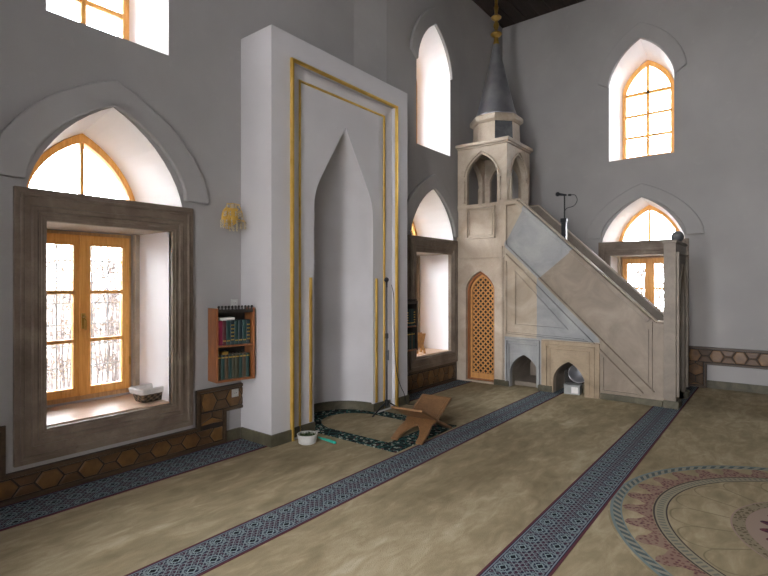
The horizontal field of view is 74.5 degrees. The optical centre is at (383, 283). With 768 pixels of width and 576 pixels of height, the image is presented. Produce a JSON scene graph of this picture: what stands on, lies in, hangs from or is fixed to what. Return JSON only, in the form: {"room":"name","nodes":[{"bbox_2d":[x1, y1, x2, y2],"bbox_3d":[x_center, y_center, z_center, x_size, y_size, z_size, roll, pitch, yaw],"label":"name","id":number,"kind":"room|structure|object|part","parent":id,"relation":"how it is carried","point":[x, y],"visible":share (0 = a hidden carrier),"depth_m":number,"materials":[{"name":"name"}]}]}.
{"room":"mosque","nodes":[
{"label":"mosque","id":0,"kind":"room"},
{"bbox_2d":[0,0,501,473],"bbox_3d":[-1.116,-1.740,6.307,1.000,6.720,9.850,0,0,38],"label":"wall","id":1,"kind":"structure","parent":0,"point":[182,58],"depth_m":4.94,"materials":[{"name":"paint"}]},
{"bbox_2d":[47,244,70,389],"bbox_3d":[-2.992,0.302,4.644,0.024,1.326,0.188,0,0,38],"label":"window grille","id":2,"kind":"object","parent":1,"relation":"in","point":[56,259],"depth_m":4.62,"materials":[{"name":"metal"}]},
{"bbox_2d":[0,0,208,467],"bbox_3d":[-2.540,-1.493,4.463,0.775,5.667,1.767,0,0,38],"label":"window","id":3,"kind":"structure","parent":1,"relation":"in","point":[40,432],"depth_m":4.41,"materials":[{"name":"brown stone"}]},
{"bbox_3d":[-2.933,0.287,4.496,0.055,1.475,0.425,0,0,38],"label":"sash","id":4,"kind":"part","parent":3,"relation":"part of","materials":[{"name":"brown wood"}]},
{"bbox_3d":[-2.799,-1.042,4.667,0.075,0.684,1.000,0,0,38],"label":"fanlight frame","id":5,"kind":"part","parent":3,"relation":"part of","materials":[{"name":"brown wood"}]},
{"bbox_3d":[-2.740,0.345,4.620,0.063,0.150,0.032,0,0,38],"label":"handle","id":6,"kind":"part","parent":3,"relation":"part of","materials":[{"name":"gold metal"}]},
{"bbox_3d":[-2.819,0.295,4.682,0.065,1.550,0.920,0,0,38],"label":"frame","id":7,"kind":"part","parent":3,"relation":"part of","materials":[{"name":"brown wood"}]},
{"bbox_3d":[-2.774,-3.060,4.647,0.060,1.719,0.820,0,0,38],"label":"frame","id":8,"kind":"part","parent":3,"relation":"part of","materials":[{"name":"brown wood"}]},
{"bbox_3d":[-2.265,-1.248,4.248,0.052,0.935,1.767,0,0,38],"label":"arch moulding","id":9,"kind":"part","parent":3,"relation":"part of","materials":[{"name":"paint"}]},
{"bbox_3d":[-2.665,0.287,4.838,0.055,1.475,0.425,0,0,38],"label":"sash","id":10,"kind":"part","parent":3,"relation":"part of","materials":[{"name":"brown wood"}]},
{"bbox_2d":[128,383,163,402],"bbox_3d":[-2.191,1.021,4.749,0.236,0.132,0.330,0,0,35],"label":"wicker basket","id":11,"kind":"object","parent":3,"relation":"on","point":[144,393],"visible":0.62,"depth_m":4.66,"materials":[{"name":"wicker"}]},
{"bbox_2d":[91,246,119,384],"bbox_3d":[-2.740,0.303,4.965,0.024,1.327,0.262,0,0,38],"label":"window grille","id":12,"kind":"object","parent":1,"relation":"in","point":[107,302],"depth_m":4.98,"materials":[{"name":"metal"}]},
{"bbox_2d":[0,382,242,506],"bbox_3d":[-2.268,1.312,4.242,0.036,0.575,2.717,0,0,38],"label":"trim","id":13,"kind":"structure","parent":1,"relation":"attached to","point":[212,405],"depth_m":4.31,"materials":[{"name":"brown wood"}]},
{"bbox_2d":[208,305,254,383],"bbox_3d":[-1.505,0.577,4.994,0.404,0.736,0.194,0,0,-42],"label":"bookcase","id":14,"kind":"object","parent":1,"relation":"attached to","point":[248,312],"visible":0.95,"depth_m":4.92,"materials":[{"name":"brown wood"}]},
{"bbox_3d":[-1.647,0.590,4.867,0.022,0.710,0.190,0,0,-42],"label":"panel","id":15,"kind":"part","parent":14,"relation":"part of","materials":[{"name":"brown wood"}]},
{"bbox_2d":[218,355,220,379],"bbox_3d":[-1.622,0.805,4.889,0.035,0.235,0.137,0,0,-42],"label":"book","id":16,"kind":"object","parent":14,"relation":"on","point":[219,356],"visible":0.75,"depth_m":4.84,"materials":[{"name":"teal paper"}]},
{"bbox_2d":[218,321,221,345],"bbox_3d":[-1.616,0.473,4.895,0.045,0.236,0.141,0,0,-42],"label":"book","id":17,"kind":"object","parent":14,"relation":"on","point":[219,322],"visible":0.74,"depth_m":4.84,"materials":[{"name":"paper"}]},
{"bbox_2d":[218,354,224,379],"bbox_3d":[-1.595,0.805,4.914,0.035,0.235,0.137,0,0,-42],"label":"book","id":18,"kind":"object","parent":14,"relation":"on","point":[222,356],"visible":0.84,"depth_m":4.87,"materials":[{"name":"teal paper"}]},
{"bbox_2d":[222,320,225,344],"bbox_3d":[-1.584,0.473,4.923,0.036,0.236,0.142,0,0,-42],"label":"book","id":19,"kind":"object","parent":14,"relation":"on","point":[223,321],"visible":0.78,"depth_m":4.87,"materials":[{"name":"red paper"}]},
{"bbox_2d":[225,355,227,378],"bbox_3d":[-1.567,0.805,4.939,0.035,0.235,0.137,0,0,-42],"label":"book","id":20,"kind":"object","parent":14,"relation":"on","point":[226,356],"visible":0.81,"depth_m":4.89,"materials":[{"name":"paper"}]},
{"bbox_2d":[219,351,227,354],"bbox_3d":[-1.567,0.672,4.933,0.060,0.028,0.090,0,0,-42],"label":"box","id":21,"kind":"object","parent":20,"relation":"on","point":[220,352],"visible":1,"depth_m":4.91,"materials":[{"name":"gold metal"}]},
{"bbox_2d":[225,320,229,344],"bbox_3d":[-1.554,0.473,4.950,0.040,0.236,0.142,0,0,-42],"label":"book","id":22,"kind":"object","parent":14,"relation":"on","point":[227,321],"visible":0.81,"depth_m":4.90,"materials":[{"name":"teal paper"}]},
{"bbox_2d":[228,354,231,378],"bbox_3d":[-1.540,0.805,4.964,0.035,0.235,0.137,0,0,-42],"label":"book","id":23,"kind":"object","parent":14,"relation":"on","point":[229,355],"visible":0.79,"depth_m":4.91,"materials":[{"name":"teal paper"}]},
{"bbox_2d":[228,353,234,377],"bbox_3d":[-1.512,0.805,4.989,0.035,0.235,0.137,0,0,-42],"label":"book","id":24,"kind":"object","parent":14,"relation":"on","point":[233,355],"visible":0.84,"depth_m":4.94,"materials":[{"name":"green paper"}]},
{"bbox_3d":[-1.567,0.590,5.061,0.360,0.670,0.012,0,0,-42],"label":"panel","id":25,"kind":"part","parent":14,"relation":"part of","materials":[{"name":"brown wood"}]},
{"bbox_2d":[230,320,233,344],"bbox_3d":[-1.523,0.472,4.979,0.040,0.237,0.142,0,0,-42],"label":"book","id":26,"kind":"object","parent":14,"relation":"on","point":[231,321],"visible":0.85,"depth_m":4.92,"materials":[{"name":"teal paper"}]},
{"bbox_2d":[218,317,234,320],"bbox_3d":[-1.556,0.339,4.936,0.150,0.026,0.121,0,0,-42],"label":"book","id":27,"kind":"object","parent":26,"relation":"on","point":[219,318],"visible":0.9,"depth_m":4.91,"materials":[{"name":"paper"}]},
{"bbox_3d":[-1.506,0.601,4.995,0.360,0.018,0.168,0,0,-42],"label":"shelf","id":28,"kind":"part","parent":14,"relation":"part of","materials":[{"name":"brown wood"}]},
{"bbox_2d":[233,353,238,377],"bbox_3d":[-1.485,0.805,5.014,0.035,0.235,0.137,0,0,-42],"label":"book","id":29,"kind":"object","parent":14,"relation":"on","point":[236,354],"visible":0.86,"depth_m":4.96,"materials":[{"name":"green paper"}]},
{"bbox_2d":[234,320,237,343],"bbox_3d":[-1.492,0.474,5.007,0.040,0.234,0.142,0,0,-42],"label":"book","id":30,"kind":"object","parent":14,"relation":"on","point":[235,321],"visible":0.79,"depth_m":4.95,"materials":[{"name":"teal paper"}]},
{"bbox_2d":[233,352,241,376],"bbox_3d":[-1.457,0.805,5.039,0.035,0.235,0.137,0,0,-42],"label":"book","id":31,"kind":"object","parent":14,"relation":"on","point":[240,354],"visible":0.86,"depth_m":4.99,"materials":[{"name":"green paper"}]},
{"bbox_2d":[235,319,241,343],"bbox_3d":[-1.461,0.472,5.035,0.040,0.238,0.142,0,0,-42],"label":"book","id":32,"kind":"object","parent":14,"relation":"on","point":[239,320],"visible":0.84,"depth_m":4.98,"materials":[{"name":"teal paper"}]},
{"bbox_2d":[239,352,245,376],"bbox_3d":[-1.430,0.805,5.064,0.035,0.235,0.137,0,0,-42],"label":"book","id":33,"kind":"object","parent":14,"relation":"on","point":[243,353],"visible":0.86,"depth_m":5.01,"materials":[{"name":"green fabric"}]},
{"bbox_2d":[241,319,245,343],"bbox_3d":[-1.430,0.474,5.064,0.040,0.234,0.142,0,0,-42],"label":"book","id":34,"kind":"object","parent":14,"relation":"on","point":[243,320],"visible":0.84,"depth_m":5.01,"materials":[{"name":"teal paper"}]},
{"bbox_2d":[243,351,248,376],"bbox_3d":[-1.402,0.805,5.090,0.035,0.235,0.137,0,0,-42],"label":"book","id":35,"kind":"object","parent":14,"relation":"on","point":[247,353],"visible":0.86,"depth_m":5.04,"materials":[{"name":"green paper"}]},
{"bbox_2d":[244,319,249,342],"bbox_3d":[-1.399,0.473,5.092,0.040,0.236,0.142,0,0,-42],"label":"book","id":36,"kind":"object","parent":14,"relation":"on","point":[247,320],"visible":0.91,"depth_m":5.04,"materials":[{"name":"teal paper"}]},
{"bbox_3d":[-1.365,0.590,5.125,0.022,0.710,0.190,0,0,-42],"label":"panel","id":37,"kind":"part","parent":14,"relation":"part of","materials":[{"name":"brown wood"}]},
{"bbox_2d":[220,203,245,231],"bbox_3d":[-1.517,-0.674,5.080,0.184,0.292,0.286,0,0,38],"label":"wall sconce","id":38,"kind":"object","parent":1,"relation":"attached to","point":[229,218],"visible":1,"depth_m":5.05,"materials":[{"name":"gold metal"}]},
{"bbox_3d":[-1.577,-0.670,5.125,0.032,0.225,0.150,0,0,38],"label":"plate","id":39,"kind":"part","parent":38,"relation":"part of","materials":[{"name":"gold metal"}]},
{"bbox_2d":[227,427,239,441],"bbox_3d":[-1.793,1.542,4.807,0.111,0.115,6.252,0,0,40],"label":"baseboard","id":40,"kind":"structure","parent":1,"relation":"attached to","point":[232,434],"depth_m":5.17,"materials":[{"name":"stone"}]},
{"bbox_2d":[231,299,237,306],"bbox_3d":[-1.537,0.195,5.189,0.018,0.080,0.080,0,0,38],"label":"wall socket","id":41,"kind":"object","parent":1,"relation":"attached to","point":[234,302],"visible":0.94,"depth_m":5.19,"materials":[{"name":"white plastic"}]},
{"bbox_2d":[232,388,238,396],"bbox_3d":[-1.519,1.113,5.161,0.018,0.080,0.080,0,0,38],"label":"wall socket","id":42,"kind":"object","parent":1,"relation":"attached to","point":[235,392],"visible":1,"depth_m":5.16,"materials":[{"name":"white plastic"}]},
{"bbox_2d":[240,24,408,447],"bbox_3d":[-0.628,-0.475,6.046,0.655,4.150,2.340,0,0,38],"label":"mihrab","id":43,"kind":"object","parent":1,"relation":"attached to","point":[324,139],"depth_m":5.63,"materials":[{"name":"paint"}]},
{"bbox_3d":[-0.630,1.542,6.047,0.634,0.115,2.340,0,0,38],"label":"skirting","id":44,"kind":"part","parent":43,"relation":"part of","materials":[{"name":"stone"}]},
{"bbox_3d":[-0.460,-0.300,5.920,0.030,3.800,1.550,0,0,38],"label":"recess panel","id":45,"kind":"part","parent":43,"relation":"part of","materials":[{"name":"paint"}]},
{"bbox_3d":[-0.443,-0.281,5.907,0.018,3.761,1.472,0,0,38],"label":"gold moulding","id":46,"kind":"part","parent":43,"relation":"part of","materials":[{"name":"paint"}]},
{"bbox_3d":[-0.383,-0.355,5.854,0.032,3.910,1.818,0,0,38],"label":"gold moulding","id":47,"kind":"part","parent":43,"relation":"part of","materials":[{"name":"paint"}]},
{"bbox_2d":[407,299,417,351],"bbox_3d":[0.288,0.577,7.125,0.194,0.736,0.400,0,0,38],"label":"bookcase","id":48,"kind":"object","parent":1,"relation":"attached to","point":[411,303],"visible":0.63,"depth_m":7.22,"materials":[{"name":"brown wood"}]},
{"bbox_2d":[408,309,409,325],"bbox_3d":[0.303,0.474,7.146,0.142,0.234,0.040,0,0,38],"label":"book","id":49,"kind":"object","parent":48,"relation":"on","point":[408,309],"visible":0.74,"depth_m":7.10,"materials":[{"name":"green paper"}]},
{"bbox_2d":[408,333,409,349],"bbox_3d":[0.306,0.805,7.150,0.137,0.235,0.035,0,0,38],"label":"book","id":50,"kind":"object","parent":48,"relation":"on","point":[408,333],"visible":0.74,"depth_m":7.11,"materials":[{"name":"green paper"}]},
{"bbox_2d":[410,309,411,325],"bbox_3d":[0.329,0.473,7.179,0.142,0.236,0.040,0,0,38],"label":"book","id":51,"kind":"object","parent":48,"relation":"on","point":[410,309],"visible":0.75,"depth_m":7.13,"materials":[{"name":"green paper"}]},
{"bbox_2d":[407,308,414,325],"bbox_3d":[0.381,0.472,7.245,0.142,0.237,0.040,0,0,38],"label":"book","id":52,"kind":"object","parent":48,"relation":"on","point":[407,308],"visible":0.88,"depth_m":7.20,"materials":[{"name":"teal fabric"}]},
{"bbox_2d":[411,332,412,348],"bbox_3d":[0.352,0.805,7.209,0.137,0.235,0.035,0,0,38],"label":"book","id":53,"kind":"object","parent":48,"relation":"on","point":[411,332],"visible":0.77,"depth_m":7.16,"materials":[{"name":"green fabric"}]},
{"bbox_2d":[407,361,456,393],"bbox_3d":[0.714,1.441,7.802,0.036,0.318,1.560,0,0,38],"label":"trim","id":54,"kind":"structure","parent":1,"relation":"attached to","point":[419,380],"depth_m":7.80,"materials":[{"name":"brown wood"}]},
{"bbox_2d":[407,8,457,372],"bbox_3d":[0.506,-1.518,8.104,0.775,5.617,1.767,0,0,38],"label":"window","id":55,"kind":"structure","parent":1,"relation":"in","point":[417,246],"depth_m":7.95,"materials":[{"name":"brown stone"}]},
{"bbox_3d":[0.247,-1.042,8.308,0.075,0.684,1.000,0,0,38],"label":"fanlight frame","id":56,"kind":"part","parent":55,"relation":"part of","materials":[{"name":"brown wood"}]},
{"bbox_3d":[0.291,-3.060,8.312,0.060,1.719,0.820,0,0,38],"label":"frame","id":57,"kind":"part","parent":55,"relation":"part of","materials":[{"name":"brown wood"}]},
{"bbox_2d":[417,332,425,353],"bbox_3d":[0.555,0.927,7.952,0.150,0.312,0.198,0,0,-13],"label":"book stand","id":58,"kind":"object","parent":55,"relation":"on","point":[421,336],"visible":0.62,"depth_m":7.91,"materials":[{"name":"brown wood"}]},
{"bbox_3d":[0.781,-1.248,7.889,0.052,0.935,1.767,0,0,38],"label":"arch moulding","id":59,"kind":"part","parent":55,"relation":"part of","materials":[{"name":"paint"}]},
{"bbox_3d":[0.799,-3.841,7.913,0.052,0.971,1.327,0,0,38],"label":"arch moulding","id":60,"kind":"part","parent":55,"relation":"part of","materials":[{"name":"paint"}]},
{"bbox_2d":[472,0,584,27],"bbox_3d":[3.066,-5.150,3.156,11.670,0.300,11.450,0,0,38],"label":"ceiling","id":61,"kind":"structure","parent":0,"point":[512,12],"depth_m":9.16,"materials":[{"name":"brown wood"}]},
{"bbox_2d":[502,0,767,385],"bbox_3d":[6.049,-1.740,7.488,10.920,6.720,0.850,0,0,38],"label":"wall","id":62,"kind":"structure","parent":0,"point":[553,62],"depth_m":7.97,"materials":[{"name":"paint"}]},
{"bbox_2d":[631,264,644,292],"bbox_3d":[4.585,-0.101,9.112,0.214,0.507,0.028,0,0,38],"label":"window grille","id":63,"kind":"object","parent":62,"relation":"in","point":[640,271],"depth_m":9.08,"materials":[{"name":"metal"}]},
{"bbox_2d":[586,22,704,370],"bbox_3d":[4.466,-1.483,8.612,1.766,5.687,0.775,0,0,38],"label":"window","id":64,"kind":"structure","parent":62,"relation":"in","point":[631,252],"depth_m":8.59,"materials":[{"name":"brown stone"}]},
{"bbox_3d":[4.498,0.287,9.006,0.425,1.475,0.055,0,0,38],"label":"sash","id":65,"kind":"part","parent":64,"relation":"part of","materials":[{"name":"brown wood"}]},
{"bbox_3d":[4.235,-3.841,8.350,1.327,0.971,0.052,0,0,38],"label":"arch moulding","id":66,"kind":"part","parent":64,"relation":"part of","materials":[{"name":"paint"}]},
{"bbox_3d":[4.685,0.295,8.891,0.920,1.550,0.065,0,0,38],"label":"frame","id":67,"kind":"part","parent":64,"relation":"part of","materials":[{"name":"brown wood"}]},
{"bbox_3d":[4.251,-1.221,8.338,1.766,0.882,0.052,0,0,38],"label":"arch moulding","id":68,"kind":"part","parent":64,"relation":"part of","materials":[{"name":"paint"}]},
{"bbox_3d":[4.634,-3.060,8.858,0.820,1.719,0.060,0,0,38],"label":"frame","id":69,"kind":"part","parent":64,"relation":"part of","materials":[{"name":"brown wood"}]},
{"bbox_3d":[4.669,-1.042,8.872,1.000,0.684,0.075,0,0,38],"label":"fanlight frame","id":70,"kind":"part","parent":64,"relation":"part of","materials":[{"name":"brown wood"}]},
{"bbox_3d":[4.840,0.287,8.737,0.425,1.475,0.055,0,0,38],"label":"sash","id":71,"kind":"part","parent":64,"relation":"part of","materials":[{"name":"brown wood"}]},
{"bbox_2d":[655,264,663,308],"bbox_3d":[4.857,0.044,8.899,0.125,0.774,0.028,0,0,38],"label":"window grille","id":72,"kind":"object","parent":62,"relation":"in","point":[659,282],"depth_m":8.90,"materials":[{"name":"metal"}]},
{"bbox_2d":[688,346,767,387],"bbox_3d":[5.194,1.284,7.596,4.000,0.632,0.036,0,0,38],"label":"trim","id":73,"kind":"structure","parent":62,"relation":"attached to","point":[700,357],"depth_m":7.68,"materials":[{"name":"brown wood"}]},
{"bbox_2d":[707,380,767,393],"bbox_3d":[6.123,1.540,6.877,9.650,0.120,0.020,0,0,38],"label":"baseboard","id":74,"kind":"structure","parent":62,"relation":"attached to","point":[750,388],"depth_m":7.53,"materials":[{"name":"stone"}]},
{"bbox_3d":[3.066,1.756,3.156,11.670,0.288,11.450,0,0,38],"label":"floor","id":75,"kind":"structure","parent":0,"visible":0},
{"bbox_2d":[0,380,767,575],"bbox_3d":[3.085,1.600,3.140,9.820,0.008,9.650,0,0,38],"label":"carpet","id":76,"kind":"object","parent":75,"relation":"on","point":[527,481],"visible":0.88,"depth_m":3.72,"materials":[{"name":"beige carpet"}]},
{"bbox_2d":[297,431,317,444],"bbox_3d":[-0.771,1.546,5.078,0.208,0.103,0.208,0,0,38],"label":"plastic tub","id":77,"kind":"object","parent":76,"relation":"on","point":[304,437],"visible":1,"depth_m":5.01,"materials":[{"name":"white plastic"}]},
{"bbox_2d":[318,436,335,443],"bbox_3d":[-0.581,1.582,5.133,0.030,0.030,0.272,0,0,-45],"label":"scoop","id":78,"kind":"object","parent":76,"relation":"on","point":[325,439],"visible":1,"depth_m":5.10,"materials":[{"name":"teal plastic"}]},
{"bbox_2d":[314,409,456,452],"bbox_3d":[-0.201,1.595,5.747,1.690,0.009,1.145,0,0,38],"label":"rug","id":79,"kind":"object","parent":76,"relation":"on","point":[357,426],"visible":0.8,"depth_m":5.56,"materials":[{"name":"carpet"}]},
{"bbox_2d":[372,277,397,416],"bbox_3d":[0.084,0.748,6.174,0.428,1.657,0.460,0,0,4],"label":"microphone stand","id":80,"kind":"object","parent":79,"relation":"on","point":[386,403],"visible":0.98,"depth_m":6.15,"materials":[{"name":"black metal"}]},
{"bbox_3d":[-0.057,1.504,6.056,0.161,0.145,0.205,0,0,4],"label":"leg","id":81,"kind":"part","parent":80,"relation":"part of","materials":[{"name":"black metal"}]},
{"bbox_2d":[391,285,413,404],"bbox_3d":[0.218,0.802,6.463,0.091,1.588,0.599,0,0,33],"label":"microphone cable","id":82,"kind":"object","parent":80,"relation":"hanging from","point":[391,285],"visible":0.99,"depth_m":6.37,"materials":[{"name":"black rubber"}]},
{"bbox_2d":[391,394,451,444],"bbox_3d":[0.407,1.415,5.348,0.360,0.342,0.694,0,0,32],"label":"book stand","id":83,"kind":"object","parent":79,"relation":"on","point":[426,412],"visible":1,"depth_m":5.29,"materials":[{"name":"brown wood"}]},
{"bbox_2d":[455,0,688,409],"bbox_3d":[2.767,-1.650,7.805,3.266,6.500,1.020,0,0,38],"label":"minbar","id":84,"kind":"object","parent":76,"relation":"on","point":[535,303],"visible":0.99,"depth_m":7.65,"materials":[{"name":"stone"}]},
{"bbox_3d":[1.859,-1.270,8.524,0.886,0.057,0.922,0,0,38],"label":"parapet sill","id":85,"kind":"part","parent":84,"relation":"part of","materials":[{"name":"stone"}]},
{"bbox_3d":[1.626,0.683,8.281,0.504,1.764,0.040,0,0,38],"label":"lattice door","id":86,"kind":"part","parent":84,"relation":"part of","materials":[{"name":"brown wood"}]},
{"bbox_3d":[1.711,0.590,8.380,0.790,1.980,0.020,0,0,38],"label":"panel","id":87,"kind":"part","parent":84,"relation":"part of","materials":[{"name":"brown wood"}]},
{"bbox_3d":[1.867,-2.263,8.518,0.945,0.085,1.000,0,0,38],"label":"cornice","id":88,"kind":"part","parent":84,"relation":"part of","materials":[{"name":"stone"}]},
{"bbox_3d":[1.888,-2.700,8.501,0.820,0.120,0.820,0,0,38],"label":"drum cornice","id":89,"kind":"part","parent":84,"relation":"part of","materials":[{"name":"stone"}]},
{"bbox_2d":[555,192,576,238],"bbox_3d":[2.776,-0.653,7.722,0.199,1.537,0.294,0,0,-22],"label":"microphone stand","id":90,"kind":"object","parent":84,"relation":"attached to","point":[564,220],"visible":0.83,"depth_m":7.72,"materials":[{"name":"black metal"}]},
{"bbox_3d":[2.793,-0.411,7.269,2.205,1.822,0.112,0,0,38],"label":"handrail","id":91,"kind":"part","parent":84,"relation":"part of","materials":[{"name":"stone"}]},
{"bbox_3d":[3.299,-0.411,7.915,2.205,1.822,0.112,0,0,38],"label":"handrail","id":92,"kind":"part","parent":84,"relation":"part of","materials":[{"name":"stone"}]},
{"bbox_3d":[3.949,-0.545,6.843,0.170,0.040,0.927,0,0,38],"label":"gate cornice","id":93,"kind":"part","parent":84,"relation":"part of","materials":[{"name":"stone"}]},
{"bbox_3d":[3.961,0.525,6.832,0.172,2.150,0.900,0,0,38],"label":"gate frame","id":94,"kind":"part","parent":84,"relation":"part of","materials":[{"name":"stone"}]},
{"bbox_2d":[563,382,581,394],"bbox_3d":[2.761,1.530,7.380,0.230,0.138,0.190,0,0,31],"label":"storage box","id":95,"kind":"object","parent":76,"relation":"on","point":[569,388],"visible":1,"depth_m":7.31,"materials":[{"name":"plastic"}]},
{"bbox_3d":[2.761,1.467,7.380,0.230,0.012,0.190,0,0,31],"label":"lid","id":96,"kind":"part","parent":95,"relation":"part of","materials":[{"name":"white plastic"}]},
{"bbox_3d":[2.747,1.534,7.280,0.090,0.090,0.004,0,0,31],"label":"panel","id":97,"kind":"part","parent":95,"relation":"part of","materials":[{"name":"plastic"}]},
{"bbox_2d":[568,365,583,382],"bbox_3d":[2.857,1.313,7.421,0.286,0.266,0.135,0,0,15],"label":"metal basin","id":98,"kind":"object","parent":95,"relation":"on","point":[574,374],"visible":0.56,"depth_m":7.45,"materials":[{"name":"metal"}]},
{"bbox_2d":[565,368,581,383],"bbox_3d":[2.887,1.448,7.693,0.190,0.295,0.230,0,0,38],"label":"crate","id":99,"kind":"object","parent":76,"relation":"on","point":[567,379],"visible":0.23,"depth_m":7.63,"materials":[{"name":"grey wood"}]},
{"label":"outside","id":100,"kind":"structure","parent":0,"visible":0},
{"label":"ground","id":101,"kind":"structure","parent":100,"visible":0},
{"bbox_2d":[47,290,119,389],"bbox_3d":[-4.154,1.050,9.612,0.400,1.900,22.000,0,0,38],"label":"wall","id":102,"kind":"structure","parent":101,"relation":"on","point":[102,312],"depth_m":8.12,"materials":[{"name":"stone"}]},
{"bbox_2d":[47,244,119,390],"bbox_3d":[-4.029,0.548,6.833,1.093,2.907,1.793,0,0,38],"label":"bare shrub","id":103,"kind":"object","parent":101,"relation":"on","point":[113,331],"visible":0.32,"depth_m":6.79,"materials":[{"name":"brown plant"}]},
{"bbox_2d":[628,238,665,312],"bbox_3d":[5.708,0.525,10.959,1.508,2.955,1.166,0,0,38],"label":"bare shrub","id":104,"kind":"object","parent":101,"relation":"on","point":[643,265],"visible":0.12,"depth_m":10.97,"materials":[{"name":"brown plant"}]}
]}

